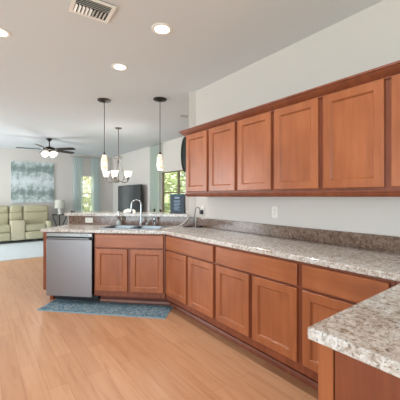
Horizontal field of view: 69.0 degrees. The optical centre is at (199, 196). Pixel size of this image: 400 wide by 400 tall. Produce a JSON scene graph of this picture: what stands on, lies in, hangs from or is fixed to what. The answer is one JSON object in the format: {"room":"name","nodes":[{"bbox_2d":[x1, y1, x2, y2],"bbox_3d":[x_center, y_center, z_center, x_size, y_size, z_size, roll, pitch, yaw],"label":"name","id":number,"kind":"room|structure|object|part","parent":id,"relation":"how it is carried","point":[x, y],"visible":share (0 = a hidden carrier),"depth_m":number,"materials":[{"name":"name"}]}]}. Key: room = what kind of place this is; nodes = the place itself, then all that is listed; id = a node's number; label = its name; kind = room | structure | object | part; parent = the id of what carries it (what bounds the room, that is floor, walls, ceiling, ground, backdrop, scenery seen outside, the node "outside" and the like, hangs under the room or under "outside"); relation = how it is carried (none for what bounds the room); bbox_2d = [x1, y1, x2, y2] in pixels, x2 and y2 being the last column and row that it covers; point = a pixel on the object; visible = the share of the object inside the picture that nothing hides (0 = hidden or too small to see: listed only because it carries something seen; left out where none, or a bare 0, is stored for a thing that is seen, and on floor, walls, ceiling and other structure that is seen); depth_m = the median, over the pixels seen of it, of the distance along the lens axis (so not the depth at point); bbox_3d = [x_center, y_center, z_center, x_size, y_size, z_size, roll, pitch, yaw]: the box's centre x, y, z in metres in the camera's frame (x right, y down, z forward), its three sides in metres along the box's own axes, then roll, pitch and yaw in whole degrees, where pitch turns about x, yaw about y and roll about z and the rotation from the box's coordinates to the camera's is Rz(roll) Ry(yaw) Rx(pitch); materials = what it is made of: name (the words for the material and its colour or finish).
{"room":"kitchen","nodes":[
{"label":"kitchen","id":0,"kind":"room"},
{"bbox_2d":[0,238,42,260],"bbox_3d":[-5.345,1.306,6.940,7.900,0.014,3.280,0,0,-37],"label":"floor","id":1,"kind":"structure","parent":0,"point":[30,248],"depth_m":7.13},
{"bbox_2d":[0,205,51,241],"bbox_3d":[-5.303,0.781,8.421,1.740,1.035,0.875,0,0,-37],"label":"sofa","id":2,"kind":"object","parent":1,"relation":"on","point":[26,222],"visible":0.88,"depth_m":8.39,"materials":[{"name":"beige leather"}]},
{"bbox_2d":[0,213,8,224],"bbox_3d":[-5.874,0.663,8.316,0.685,0.430,0.230,0,0,-37],"label":"cushion","id":3,"kind":"object","parent":2,"relation":"on","point":[4,217],"depth_m":8.36,"materials":[{"name":"beige fabric"}]},
{"bbox_2d":[0,224,10,232],"bbox_3d":[-5.568,0.893,8.046,0.525,0.190,0.550,0,0,-37],"label":"seat cushion","id":4,"kind":"object","parent":2,"relation":"on","point":[4,228],"depth_m":7.94,"materials":[{"name":"green leather"}]},
{"bbox_2d":[9,212,22,219],"bbox_3d":[-5.459,0.574,8.625,0.340,0.250,0.240,0,0,-37],"label":"cushion","id":5,"kind":"object","parent":2,"relation":"on","point":[12,215],"depth_m":8.53,"materials":[{"name":"beige fabric"}]},
{"bbox_2d":[22,212,47,222],"bbox_3d":[-5.051,0.663,8.943,0.685,0.430,0.230,0,0,-37],"label":"cushion","id":6,"kind":"object","parent":2,"relation":"on","point":[29,217],"depth_m":8.82,"materials":[{"name":"beige fabric"}]},
{"bbox_2d":[25,223,45,230],"bbox_3d":[-4.872,0.893,8.576,0.525,0.190,0.550,0,0,-37],"label":"seat cushion","id":7,"kind":"object","parent":2,"relation":"on","point":[28,226],"depth_m":8.36,"materials":[{"name":"green leather"}]},
{"bbox_3d":[-4.615,0.974,8.816,0.165,0.510,0.640,0,0,-37],"label":"arm","id":8,"kind":"part","parent":2,"relation":"part of","materials":[{"name":"beige leather"}]},
{"bbox_2d":[51,214,66,225],"bbox_3d":[-4.478,0.928,9.284,0.470,0.730,0.470,0,0,-37],"label":"end table","id":9,"kind":"object","parent":1,"relation":"on","point":[51,214],"visible":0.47,"depth_m":9.15,"materials":[{"name":"black metal"}]},
{"bbox_2d":[54,200,64,213],"bbox_3d":[-4.478,0.338,9.284,0.300,0.450,0.300,0,0,-37],"label":"table lamp","id":10,"kind":"object","parent":9,"relation":"on","point":[59,204],"visible":0.91,"depth_m":9.18,"materials":[{"name":"white fabric"}]},
{"bbox_3d":[-4.478,0.243,9.284,0.300,0.260,0.300,0,0,-37],"label":"lamp shade","id":11,"kind":"part","parent":10,"relation":"part of","materials":[{"name":"grey fabric"}]},
{"bbox_3d":[-2.250,1.026,8.994,0.436,0.546,1.800,0,0,-37],"label":"stand","id":12,"kind":"object","parent":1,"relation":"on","visible":0},
{"bbox_2d":[118,184,141,211],"bbox_3d":[-2.200,0.200,9.033,0.220,1.104,1.720,0,0,-37],"label":"television","id":13,"kind":"object","parent":12,"relation":"on","point":[127,194],"visible":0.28,"depth_m":8.96,"materials":[{"name":"black plastic"}]},
{"bbox_2d":[0,148,112,226],"bbox_3d":[-6.329,-0.062,8.315,8.000,2.750,0.100,0,0,-37],"label":"wall","id":14,"kind":"structure","parent":0,"point":[63,162],"depth_m":9.56,"materials":[{"name":"grey paint"}]},
{"bbox_2d":[11,161,53,202],"bbox_3d":[-5.204,-0.439,9.086,1.176,1.276,0.035,0,0,-37],"label":"painting","id":15,"kind":"object","parent":14,"relation":"attached to","point":[31,182],"visible":1,"depth_m":9.06,"materials":[{"name":"paint"}]},
{"bbox_2d":[113,136,188,211],"bbox_3d":[-0.915,-0.062,7.724,0.100,2.750,7.400,0,0,-37],"label":"wall","id":16,"kind":"structure","parent":0,"point":[137,161],"depth_m":8.54,"materials":[{"name":"grey paint"}]},
{"bbox_2d":[162,170,184,211],"bbox_3d":[-0.671,0.223,7.362,0.110,1.730,1.170,0,0,-37],"label":"window","id":17,"kind":"structure","parent":16,"relation":"in","point":[163,192],"depth_m":7.70,"materials":[{"name":"brown"}]},
{"bbox_2d":[181,137,185,171],"bbox_3d":[-0.360,-0.997,6.877,0.040,0.840,0.302,0,0,-37],"label":"oval mirror","id":18,"kind":"object","parent":16,"relation":"attached to","point":[183,146],"visible":0.61,"depth_m":6.92,"materials":[{"name":"black plastic"}]},
{"bbox_2d":[182,139,185,168],"bbox_3d":[-0.350,-0.997,6.884,0.013,0.730,0.263,0,0,-37],"label":"mirror glass","id":19,"kind":"object","parent":18,"relation":"attached to","point":[184,140],"depth_m":6.90,"materials":[{"name":"grey"}]},
{"bbox_2d":[0,257,317,399],"bbox_3d":[-2.271,1.363,2.984,8.000,0.100,13.500,0,0,-37],"label":"floor","id":20,"kind":"structure","parent":0,"point":[45,355],"depth_m":2.34,"materials":[{"name":"laminate"}]},
{"bbox_2d":[43,232,54,299],"bbox_3d":[-1.864,0.877,3.897,0.046,0.872,0.640,0,0,8],"label":"base cabinet","id":21,"kind":"object","parent":20,"relation":"on","point":[45,236],"visible":0.25,"depth_m":3.58,"materials":[{"name":"brown wood"}]},
{"bbox_2d":[46,232,99,300],"bbox_3d":[-1.545,0.875,3.804,0.592,0.865,0.626,0,0,8],"label":"dishwasher","id":22,"kind":"object","parent":20,"relation":"on","point":[69,256],"visible":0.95,"depth_m":3.51,"materials":[{"name":"silver metal"}]},
{"bbox_3d":[-1.584,0.507,3.517,0.538,0.024,0.046,0,0,8],"label":"handle","id":23,"kind":"part","parent":22,"relation":"part of","materials":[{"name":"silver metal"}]},
{"bbox_3d":[-1.581,0.465,3.543,0.592,0.044,0.050,0,0,8],"label":"control panel","id":24,"kind":"part","parent":22,"relation":"part of","materials":[{"name":"silver metal"}]},
{"bbox_3d":[-1.561,1.260,3.686,0.590,0.095,0.015,0,0,8],"label":"toe panel","id":25,"kind":"part","parent":22,"relation":"part of","materials":[{"name":"black plastic"}]},
{"bbox_2d":[37,299,172,318],"bbox_3d":[-1.100,1.308,3.409,1.530,0.010,0.360,0,0,9],"label":"floor mat","id":26,"kind":"object","parent":20,"relation":"on","point":[58,305],"visible":0.96,"depth_m":3.38,"materials":[{"name":"blue fabric"}]},
{"bbox_2d":[94,233,168,300],"bbox_3d":[-0.796,0.877,3.725,0.874,0.872,0.621,0,0,8],"label":"base cabinet","id":27,"kind":"object","parent":20,"relation":"on","point":[126,266],"visible":0.94,"depth_m":3.42,"materials":[{"name":"brown wood"}]},
{"bbox_3d":[-1.052,0.872,3.457,0.399,0.501,0.020,0,0,8],"label":"door","id":28,"kind":"part","parent":27,"relation":"part of","materials":[{"name":"brown wood"}]},
{"bbox_3d":[-0.837,0.529,3.428,0.834,0.149,0.020,0,0,8],"label":"drawer","id":29,"kind":"part","parent":27,"relation":"part of","materials":[{"name":"brown wood"}]},
{"bbox_3d":[-0.621,0.872,3.398,0.399,0.501,0.020,0,0,8],"label":"door","id":30,"kind":"part","parent":27,"relation":"part of","materials":[{"name":"brown wood"}]},
{"bbox_2d":[41,216,399,377],"bbox_3d":[-0.148,0.357,2.643,1.752,0.160,4.645,0,0,-37],"label":"countertop","id":31,"kind":"structure","parent":27,"relation":"on","point":[367,331],"depth_m":2.05,"materials":[{"name":"stone"}]},
{"bbox_2d":[98,225,168,229],"bbox_3d":[-0.838,0.490,3.762,0.785,0.197,0.490,0,0,8],"label":"sink","id":32,"kind":"object","parent":31,"relation":"in","point":[133,227],"visible":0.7,"depth_m":3.88,"materials":[{"name":"grey metal"}]},
{"bbox_2d":[117,211,120,224],"bbox_3d":[-1.119,0.298,4.014,0.068,0.186,0.068,0,0,-37],"label":"soap bottle","id":33,"kind":"object","parent":32,"relation":"on","point":[118,216],"visible":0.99,"depth_m":3.99,"materials":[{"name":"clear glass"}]},
{"bbox_3d":[-1.022,0.492,3.762,0.330,0.194,0.350,0,0,8],"label":"bowl","id":34,"kind":"part","parent":32,"relation":"part of","materials":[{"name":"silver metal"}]},
{"bbox_3d":[-0.661,0.492,3.713,0.330,0.194,0.350,0,0,8],"label":"bowl","id":35,"kind":"part","parent":32,"relation":"part of","materials":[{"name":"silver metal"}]},
{"bbox_2d":[130,199,150,224],"bbox_3d":[-0.805,0.214,3.950,0.290,0.354,0.078,0,0,-1],"label":"faucet","id":36,"kind":"object","parent":31,"relation":"on","point":[140,223],"visible":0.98,"depth_m":3.95,"materials":[{"name":"silver metal"}]},
{"bbox_3d":[-0.866,0.199,3.943,0.154,0.324,0.021,0,0,-14],"label":"spout","id":37,"kind":"part","parent":36,"relation":"part of","materials":[{"name":"silver metal"}]},
{"bbox_2d":[157,213,188,228],"bbox_3d":[-0.325,0.312,3.741,0.094,0.178,0.662,0,0,34],"label":"cord","id":38,"kind":"object","parent":31,"relation":"on","point":[187,213],"visible":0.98,"depth_m":3.79,"materials":[{"name":"white plastic"}]},
{"bbox_2d":[166,235,216,326],"bbox_3d":[0.107,0.877,3.193,0.621,0.872,0.884,0,0,-37],"label":"base cabinet","id":39,"kind":"object","parent":20,"relation":"on","point":[190,264],"visible":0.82,"depth_m":2.93,"materials":[{"name":"brown wood"}]},
{"bbox_3d":[-0.265,0.872,3.186,0.020,0.501,0.404,0,0,-37],"label":"door","id":40,"kind":"part","parent":39,"relation":"part of","materials":[{"name":"brown wood"}]},
{"bbox_3d":[-0.132,0.529,3.011,0.020,0.149,0.845,0,0,-37],"label":"drawer","id":41,"kind":"part","parent":39,"relation":"part of","materials":[{"name":"brown wood"}]},
{"bbox_3d":[0.002,0.872,2.836,0.020,0.501,0.404,0,0,-37],"label":"door","id":42,"kind":"part","parent":39,"relation":"part of","materials":[{"name":"brown wood"}]},
{"bbox_2d":[216,245,304,374],"bbox_3d":[0.644,0.877,2.489,0.621,0.872,0.884,0,0,-37],"label":"base cabinet","id":43,"kind":"object","parent":20,"relation":"on","point":[258,296],"visible":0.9,"depth_m":2.22,"materials":[{"name":"brown wood"}]},
{"bbox_3d":[0.271,0.872,2.482,0.020,0.501,0.404,0,0,-37],"label":"door","id":44,"kind":"part","parent":43,"relation":"part of","materials":[{"name":"brown wood"}]},
{"bbox_3d":[0.405,0.529,2.306,0.020,0.149,0.845,0,0,-37],"label":"drawer","id":45,"kind":"part","parent":43,"relation":"part of","materials":[{"name":"brown wood"}]},
{"bbox_3d":[0.538,0.872,2.131,0.020,0.501,0.404,0,0,-37],"label":"door","id":46,"kind":"part","parent":43,"relation":"part of","materials":[{"name":"brown wood"}]},
{"bbox_2d":[301,262,395,381],"bbox_3d":[1.080,0.877,1.915,0.621,0.872,0.554,0,0,-37],"label":"base cabinet","id":47,"kind":"object","parent":20,"relation":"on","point":[326,292],"visible":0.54,"depth_m":1.82,"materials":[{"name":"brown wood"}]},
{"bbox_3d":[0.841,0.872,1.733,0.020,0.501,0.515,0,0,-37],"label":"door","id":48,"kind":"part","parent":47,"relation":"part of","materials":[{"name":"brown wood"}]},
{"bbox_3d":[0.841,0.529,1.733,0.020,0.149,0.515,0,0,-37],"label":"drawer","id":49,"kind":"part","parent":47,"relation":"part of","materials":[{"name":"brown wood"}]},
{"bbox_2d":[318,281,399,399],"bbox_3d":[0.877,0.877,0.963,0.932,0.872,0.710,0,0,-37],"label":"base cabinet","id":50,"kind":"object","parent":20,"relation":"on","point":[341,376],"visible":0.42,"depth_m":0.81,"materials":[{"name":"brown wood"}]},
{"bbox_3d":[0.566,0.877,0.627,0.018,0.872,0.554,0,0,-37],"label":"panel","id":51,"kind":"part","parent":50,"relation":"part of","materials":[{"name":"brown wood"}]},
{"bbox_2d":[0,0,382,156],"bbox_3d":[-2.271,-1.487,2.984,8.000,0.100,13.500,0,0,-37],"label":"ceiling","id":52,"kind":"structure","parent":0,"point":[56,62],"depth_m":3.01,"materials":[{"name":"white paint"}]},
{"bbox_2d":[0,27,10,37],"bbox_3d":[-1.756,-1.433,2.542,0.184,0.006,0.184,0,0,-37],"label":"recessed light","id":53,"kind":"object","parent":52,"relation":"in","point":[4,33],"visible":1,"depth_m":2.56,"materials":[{"name":"white paint"}]},
{"bbox_2d":[16,138,75,157],"bbox_3d":[-3.770,-1.187,7.229,1.350,0.500,1.325,0,0,-37],"label":"ceiling fan","id":54,"kind":"object","parent":52,"relation":"hanging from","point":[49,148],"visible":1,"depth_m":7.15,"materials":[{"name":"white glass"}]},
{"bbox_3d":[-3.752,-1.050,7.073,0.154,0.154,0.154,0,0,-37],"label":"lamp shade","id":55,"kind":"part","parent":54,"relation":"part of","materials":[{"name":"white glass"}]},
{"bbox_3d":[-3.596,-1.050,7.191,0.154,0.154,0.154,0,0,-37],"label":"lamp shade","id":56,"kind":"part","parent":54,"relation":"part of","materials":[{"name":"white glass"}]},
{"bbox_3d":[-3.515,-1.165,7.603,0.136,0.041,0.500,0,0,29],"label":"blade","id":57,"kind":"part","parent":54,"relation":"part of","materials":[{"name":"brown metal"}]},
{"bbox_3d":[-3.292,-1.165,7.124,0.500,0.041,0.136,0,0,11],"label":"blade","id":58,"kind":"part","parent":54,"relation":"part of","materials":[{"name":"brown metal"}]},
{"bbox_2d":[68,0,116,23],"bbox_3d":[-0.821,-1.428,2.218,0.300,0.016,0.250,0,0,-33],"label":"ceiling vent","id":59,"kind":"object","parent":52,"relation":"in","point":[98,10],"visible":1,"depth_m":2.22,"materials":[{"name":"white plastic"}]},
{"bbox_2d":[97,98,110,169],"bbox_3d":[-1.425,-0.917,4.333,0.200,1.040,0.200,0,0,-37],"label":"pendant lamp","id":60,"kind":"object","parent":52,"relation":"hanging from","point":[104,162],"visible":1,"depth_m":4.31,"materials":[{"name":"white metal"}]},
{"bbox_3d":[-1.425,-0.511,4.333,0.100,0.228,0.100,0,0,-37],"label":"lamp shade","id":61,"kind":"part","parent":60,"relation":"part of","materials":[{"name":"white glass"}]},
{"bbox_3d":[-1.425,-1.022,4.333,0.008,0.770,0.008,0,0,30],"label":"cord","id":62,"kind":"part","parent":60,"relation":"part of","materials":[{"name":"brown metal"}]},
{"bbox_2d":[102,127,132,182],"bbox_3d":[-1.724,-0.861,6.123,0.630,1.152,0.610,0,0,-37],"label":"chandelier","id":63,"kind":"object","parent":52,"relation":"hanging from","point":[114,173],"visible":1,"depth_m":6.04,"materials":[{"name":"white glass"}]},
{"bbox_3d":[-1.945,-0.462,6.029,0.164,0.122,0.164,0,0,-37],"label":"lamp shade","id":64,"kind":"part","parent":63,"relation":"part of","materials":[{"name":"white glass"}]},
{"bbox_3d":[-1.712,-0.462,5.860,0.164,0.122,0.164,0,0,-37],"label":"lamp shade","id":65,"kind":"part","parent":63,"relation":"part of","materials":[{"name":"white glass"}]},
{"bbox_3d":[-1.479,-0.462,6.029,0.164,0.122,0.164,0,0,-37],"label":"lamp shade","id":66,"kind":"part","parent":63,"relation":"part of","materials":[{"name":"white glass"}]},
{"bbox_2d":[111,63,127,70],"bbox_3d":[-0.888,-1.433,3.229,0.184,0.006,0.184,0,0,-37],"label":"recessed light","id":67,"kind":"object","parent":52,"relation":"in","point":[117,66],"visible":1,"depth_m":3.21,"materials":[{"name":"white paint"}]},
{"bbox_2d":[153,97,166,169],"bbox_3d":[-0.589,-0.917,4.289,0.200,1.040,0.200,0,0,-37],"label":"pendant lamp","id":68,"kind":"object","parent":52,"relation":"hanging from","point":[157,99],"visible":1,"depth_m":4.25,"materials":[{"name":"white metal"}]},
{"bbox_3d":[-0.589,-0.511,4.289,0.100,0.228,0.100,0,0,-37],"label":"lamp shade","id":69,"kind":"part","parent":68,"relation":"part of","materials":[{"name":"white glass"}]},
{"bbox_2d":[151,23,172,34],"bbox_3d":[-0.326,-1.433,2.497,0.184,0.006,0.184,0,0,-37],"label":"recessed light","id":70,"kind":"object","parent":52,"relation":"in","point":[158,28],"visible":1,"depth_m":2.48,"materials":[{"name":"white glass"}]},
{"bbox_3d":[-3.901,-1.342,9.963,0.980,0.044,0.044,0,0,-37],"label":"curtain rod","id":71,"kind":"object","parent":52,"relation":"attached to","visible":0},
{"bbox_2d":[73,157,82,211],"bbox_3d":[-4.108,-0.022,9.805,0.320,2.610,0.075,0,0,-37],"label":"curtain","id":72,"kind":"object","parent":71,"relation":"hanging from","point":[77,161],"visible":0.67,"depth_m":9.80,"materials":[{"name":"teal fabric"}]},
{"bbox_2d":[91,158,99,211],"bbox_3d":[-3.650,-0.022,10.153,0.290,2.610,0.075,0,0,-37],"label":"curtain","id":73,"kind":"object","parent":71,"relation":"hanging from","point":[95,163],"visible":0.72,"depth_m":10.16,"materials":[{"name":"teal fabric"}]},
{"bbox_3d":[-1.224,-1.382,7.866,0.044,0.044,0.640,0,0,-37],"label":"curtain rod","id":74,"kind":"object","parent":52,"relation":"attached to","visible":0},
{"bbox_2d":[150,145,158,211],"bbox_3d":[-1.236,-0.042,7.881,0.088,2.650,0.520,0,0,-37],"label":"curtain","id":75,"kind":"object","parent":74,"relation":"hanging from","point":[154,150],"visible":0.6,"depth_m":7.83,"materials":[{"name":"green fabric"}]},
{"bbox_2d":[100,298,317,389],"bbox_3d":[0.087,1.290,2.796,3.124,0.045,0.507,0,0,41],"label":"trim","id":76,"kind":"structure","parent":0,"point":[307,380],"depth_m":2.63,"materials":[{"name":"brown wood"}]},
{"bbox_2d":[189,0,399,236],"bbox_3d":[1.798,-0.062,1.585,0.198,2.750,6.344,0,0,-37],"label":"wall","id":77,"kind":"structure","parent":0,"point":[368,39],"depth_m":2.58,"materials":[{"name":"grey paint"}]},
{"bbox_2d":[69,216,193,225],"bbox_3d":[-0.987,0.338,4.096,1.840,0.121,0.019,0,0,8],"label":"backsplash","id":78,"kind":"structure","parent":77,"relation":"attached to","point":[104,220],"depth_m":4.08,"materials":[{"name":"brown stone"}]},
{"bbox_2d":[186,122,238,192],"bbox_3d":[0.223,-0.401,3.313,0.350,0.722,0.884,0,0,-37],"label":"upper cabinet","id":79,"kind":"object","parent":77,"relation":"attached to","point":[211,155],"visible":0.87,"depth_m":3.15,"materials":[{"name":"brown wood"}]},
{"bbox_3d":[-0.043,-0.399,3.389,0.020,0.680,0.404,0,0,-37],"label":"door","id":80,"kind":"part","parent":79,"relation":"part of","materials":[{"name":"brown wood"}]},
{"bbox_3d":[0.226,-0.399,3.037,0.020,0.680,0.404,0,0,-37],"label":"door","id":81,"kind":"part","parent":79,"relation":"part of","materials":[{"name":"brown wood"}]},
{"bbox_2d":[179,60,399,136],"bbox_3d":[0.721,-0.765,2.621,0.394,0.067,2.724,0,0,-37],"label":"crown molding","id":82,"kind":"structure","parent":79,"relation":"attached to","point":[386,71],"depth_m":2.19,"materials":[{"name":"brown wood"}]},
{"bbox_2d":[272,206,277,217],"bbox_3d":[0.746,0.155,2.908,0.009,0.115,0.072,0,0,-37],"label":"wall outlet","id":83,"kind":"object","parent":77,"relation":"attached to","point":[274,208],"visible":1,"depth_m":2.90,"materials":[{"name":"white plastic"}]},
{"bbox_2d":[237,97,321,191],"bbox_3d":[0.759,-0.401,2.609,0.350,0.722,0.884,0,0,-37],"label":"upper cabinet","id":84,"kind":"object","parent":77,"relation":"attached to","point":[280,150],"visible":0.85,"depth_m":2.43,"materials":[{"name":"brown wood"}]},
{"bbox_3d":[0.494,-0.399,2.684,0.020,0.680,0.404,0,0,-37],"label":"door","id":85,"kind":"part","parent":84,"relation":"part of","materials":[{"name":"brown wood"}]},
{"bbox_3d":[0.762,-0.399,2.332,0.020,0.680,0.404,0,0,-37],"label":"door","id":86,"kind":"part","parent":84,"relation":"part of","materials":[{"name":"brown wood"}]},
{"bbox_2d":[185,190,399,196],"bbox_3d":[0.759,-0.018,2.615,0.340,0.041,2.669,0,0,-37],"label":"rail","id":87,"kind":"object","parent":77,"relation":"attached to","point":[371,193],"visible":1,"depth_m":2.24,"materials":[{"name":"brown wood"}]},
{"bbox_2d":[196,217,399,252],"bbox_3d":[0.950,0.341,2.631,0.019,0.116,3.295,0,0,-37],"label":"backsplash","id":88,"kind":"structure","parent":77,"relation":"attached to","point":[385,243],"depth_m":2.55,"materials":[{"name":"brown stone"}]},
{"bbox_2d":[322,74,399,190],"bbox_3d":[1.296,-0.401,1.904,0.350,0.722,0.884,0,0,-37],"label":"upper cabinet","id":89,"kind":"object","parent":77,"relation":"attached to","point":[361,123],"visible":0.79,"depth_m":1.93,"materials":[{"name":"brown wood"}]},
{"bbox_3d":[1.298,-0.399,1.628,0.020,0.680,0.404,0,0,-37],"label":"door","id":90,"kind":"part","parent":89,"relation":"part of","materials":[{"name":"brown wood"}]},
{"bbox_3d":[-1.025,0.795,4.172,1.346,1.036,1.346,0,0,-37],"label":"wall","id":91,"kind":"structure","parent":0,"visible":0},
{"bbox_2d":[85,218,92,222],"bbox_3d":[-1.589,0.338,4.163,0.115,0.072,0.009,0,0,8],"label":"wall outlet","id":92,"kind":"object","parent":91,"relation":"attached to","point":[87,220],"visible":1,"depth_m":4.16,"materials":[{"name":"white plastic"}]},
{"bbox_2d":[64,212,188,216],"bbox_3d":[-1.030,0.257,4.265,1.800,0.040,0.415,0,0,8],"label":"bar","id":93,"kind":"object","parent":91,"relation":"on","point":[145,214],"visible":0.77,"depth_m":4.07,"materials":[{"name":"stone"}]},
{"bbox_2d":[124,209,135,212],"bbox_3d":[-1.036,0.207,4.273,0.183,0.058,0.125,0,0,8],"label":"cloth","id":94,"kind":"object","parent":93,"relation":"on","point":[126,210],"visible":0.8,"depth_m":4.23,"materials":[{"name":"white fabric"}]},
{"bbox_2d":[170,194,185,212],"bbox_3d":[-0.313,0.101,4.140,0.198,0.272,0.132,0,0,8],"label":"sign","id":95,"kind":"object","parent":93,"relation":"on","point":[177,201],"visible":0.98,"depth_m":4.08,"materials":[{"name":"blue"}]},
{"bbox_2d":[174,197,179,208],"bbox_3d":[-0.322,0.098,4.075,0.090,0.189,0.001,0,0,8],"label":"print","id":96,"kind":"object","parent":95,"relation":"attached to","point":[176,199],"depth_m":4.07,"materials":[{"name":"blue"}]},
{"label":"outside","id":97,"kind":"structure","parent":0,"visible":0},
{"bbox_3d":[-1.437,1.613,5.190,28.000,0.100,34.000,0,0,-37],"label":"lawn","id":98,"kind":"structure","parent":97,"visible":0},
{"bbox_2d":[83,176,90,211],"bbox_3d":[-5.075,-0.021,13.471,2.187,3.178,2.060,0,0,-37],"label":"shrub","id":99,"kind":"object","parent":98,"relation":"on","point":[86,197],"visible":0.07,"depth_m":12.73,"materials":[{"name":"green plant"}]},
{"bbox_2d":[165,171,184,211],"bbox_3d":[-0.498,-0.236,12.179,2.853,3.611,2.871,0,0,-37],"label":"shrub","id":100,"kind":"object","parent":98,"relation":"on","point":[171,179],"visible":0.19,"depth_m":11.29,"materials":[{"name":"green plant"}]}
]}

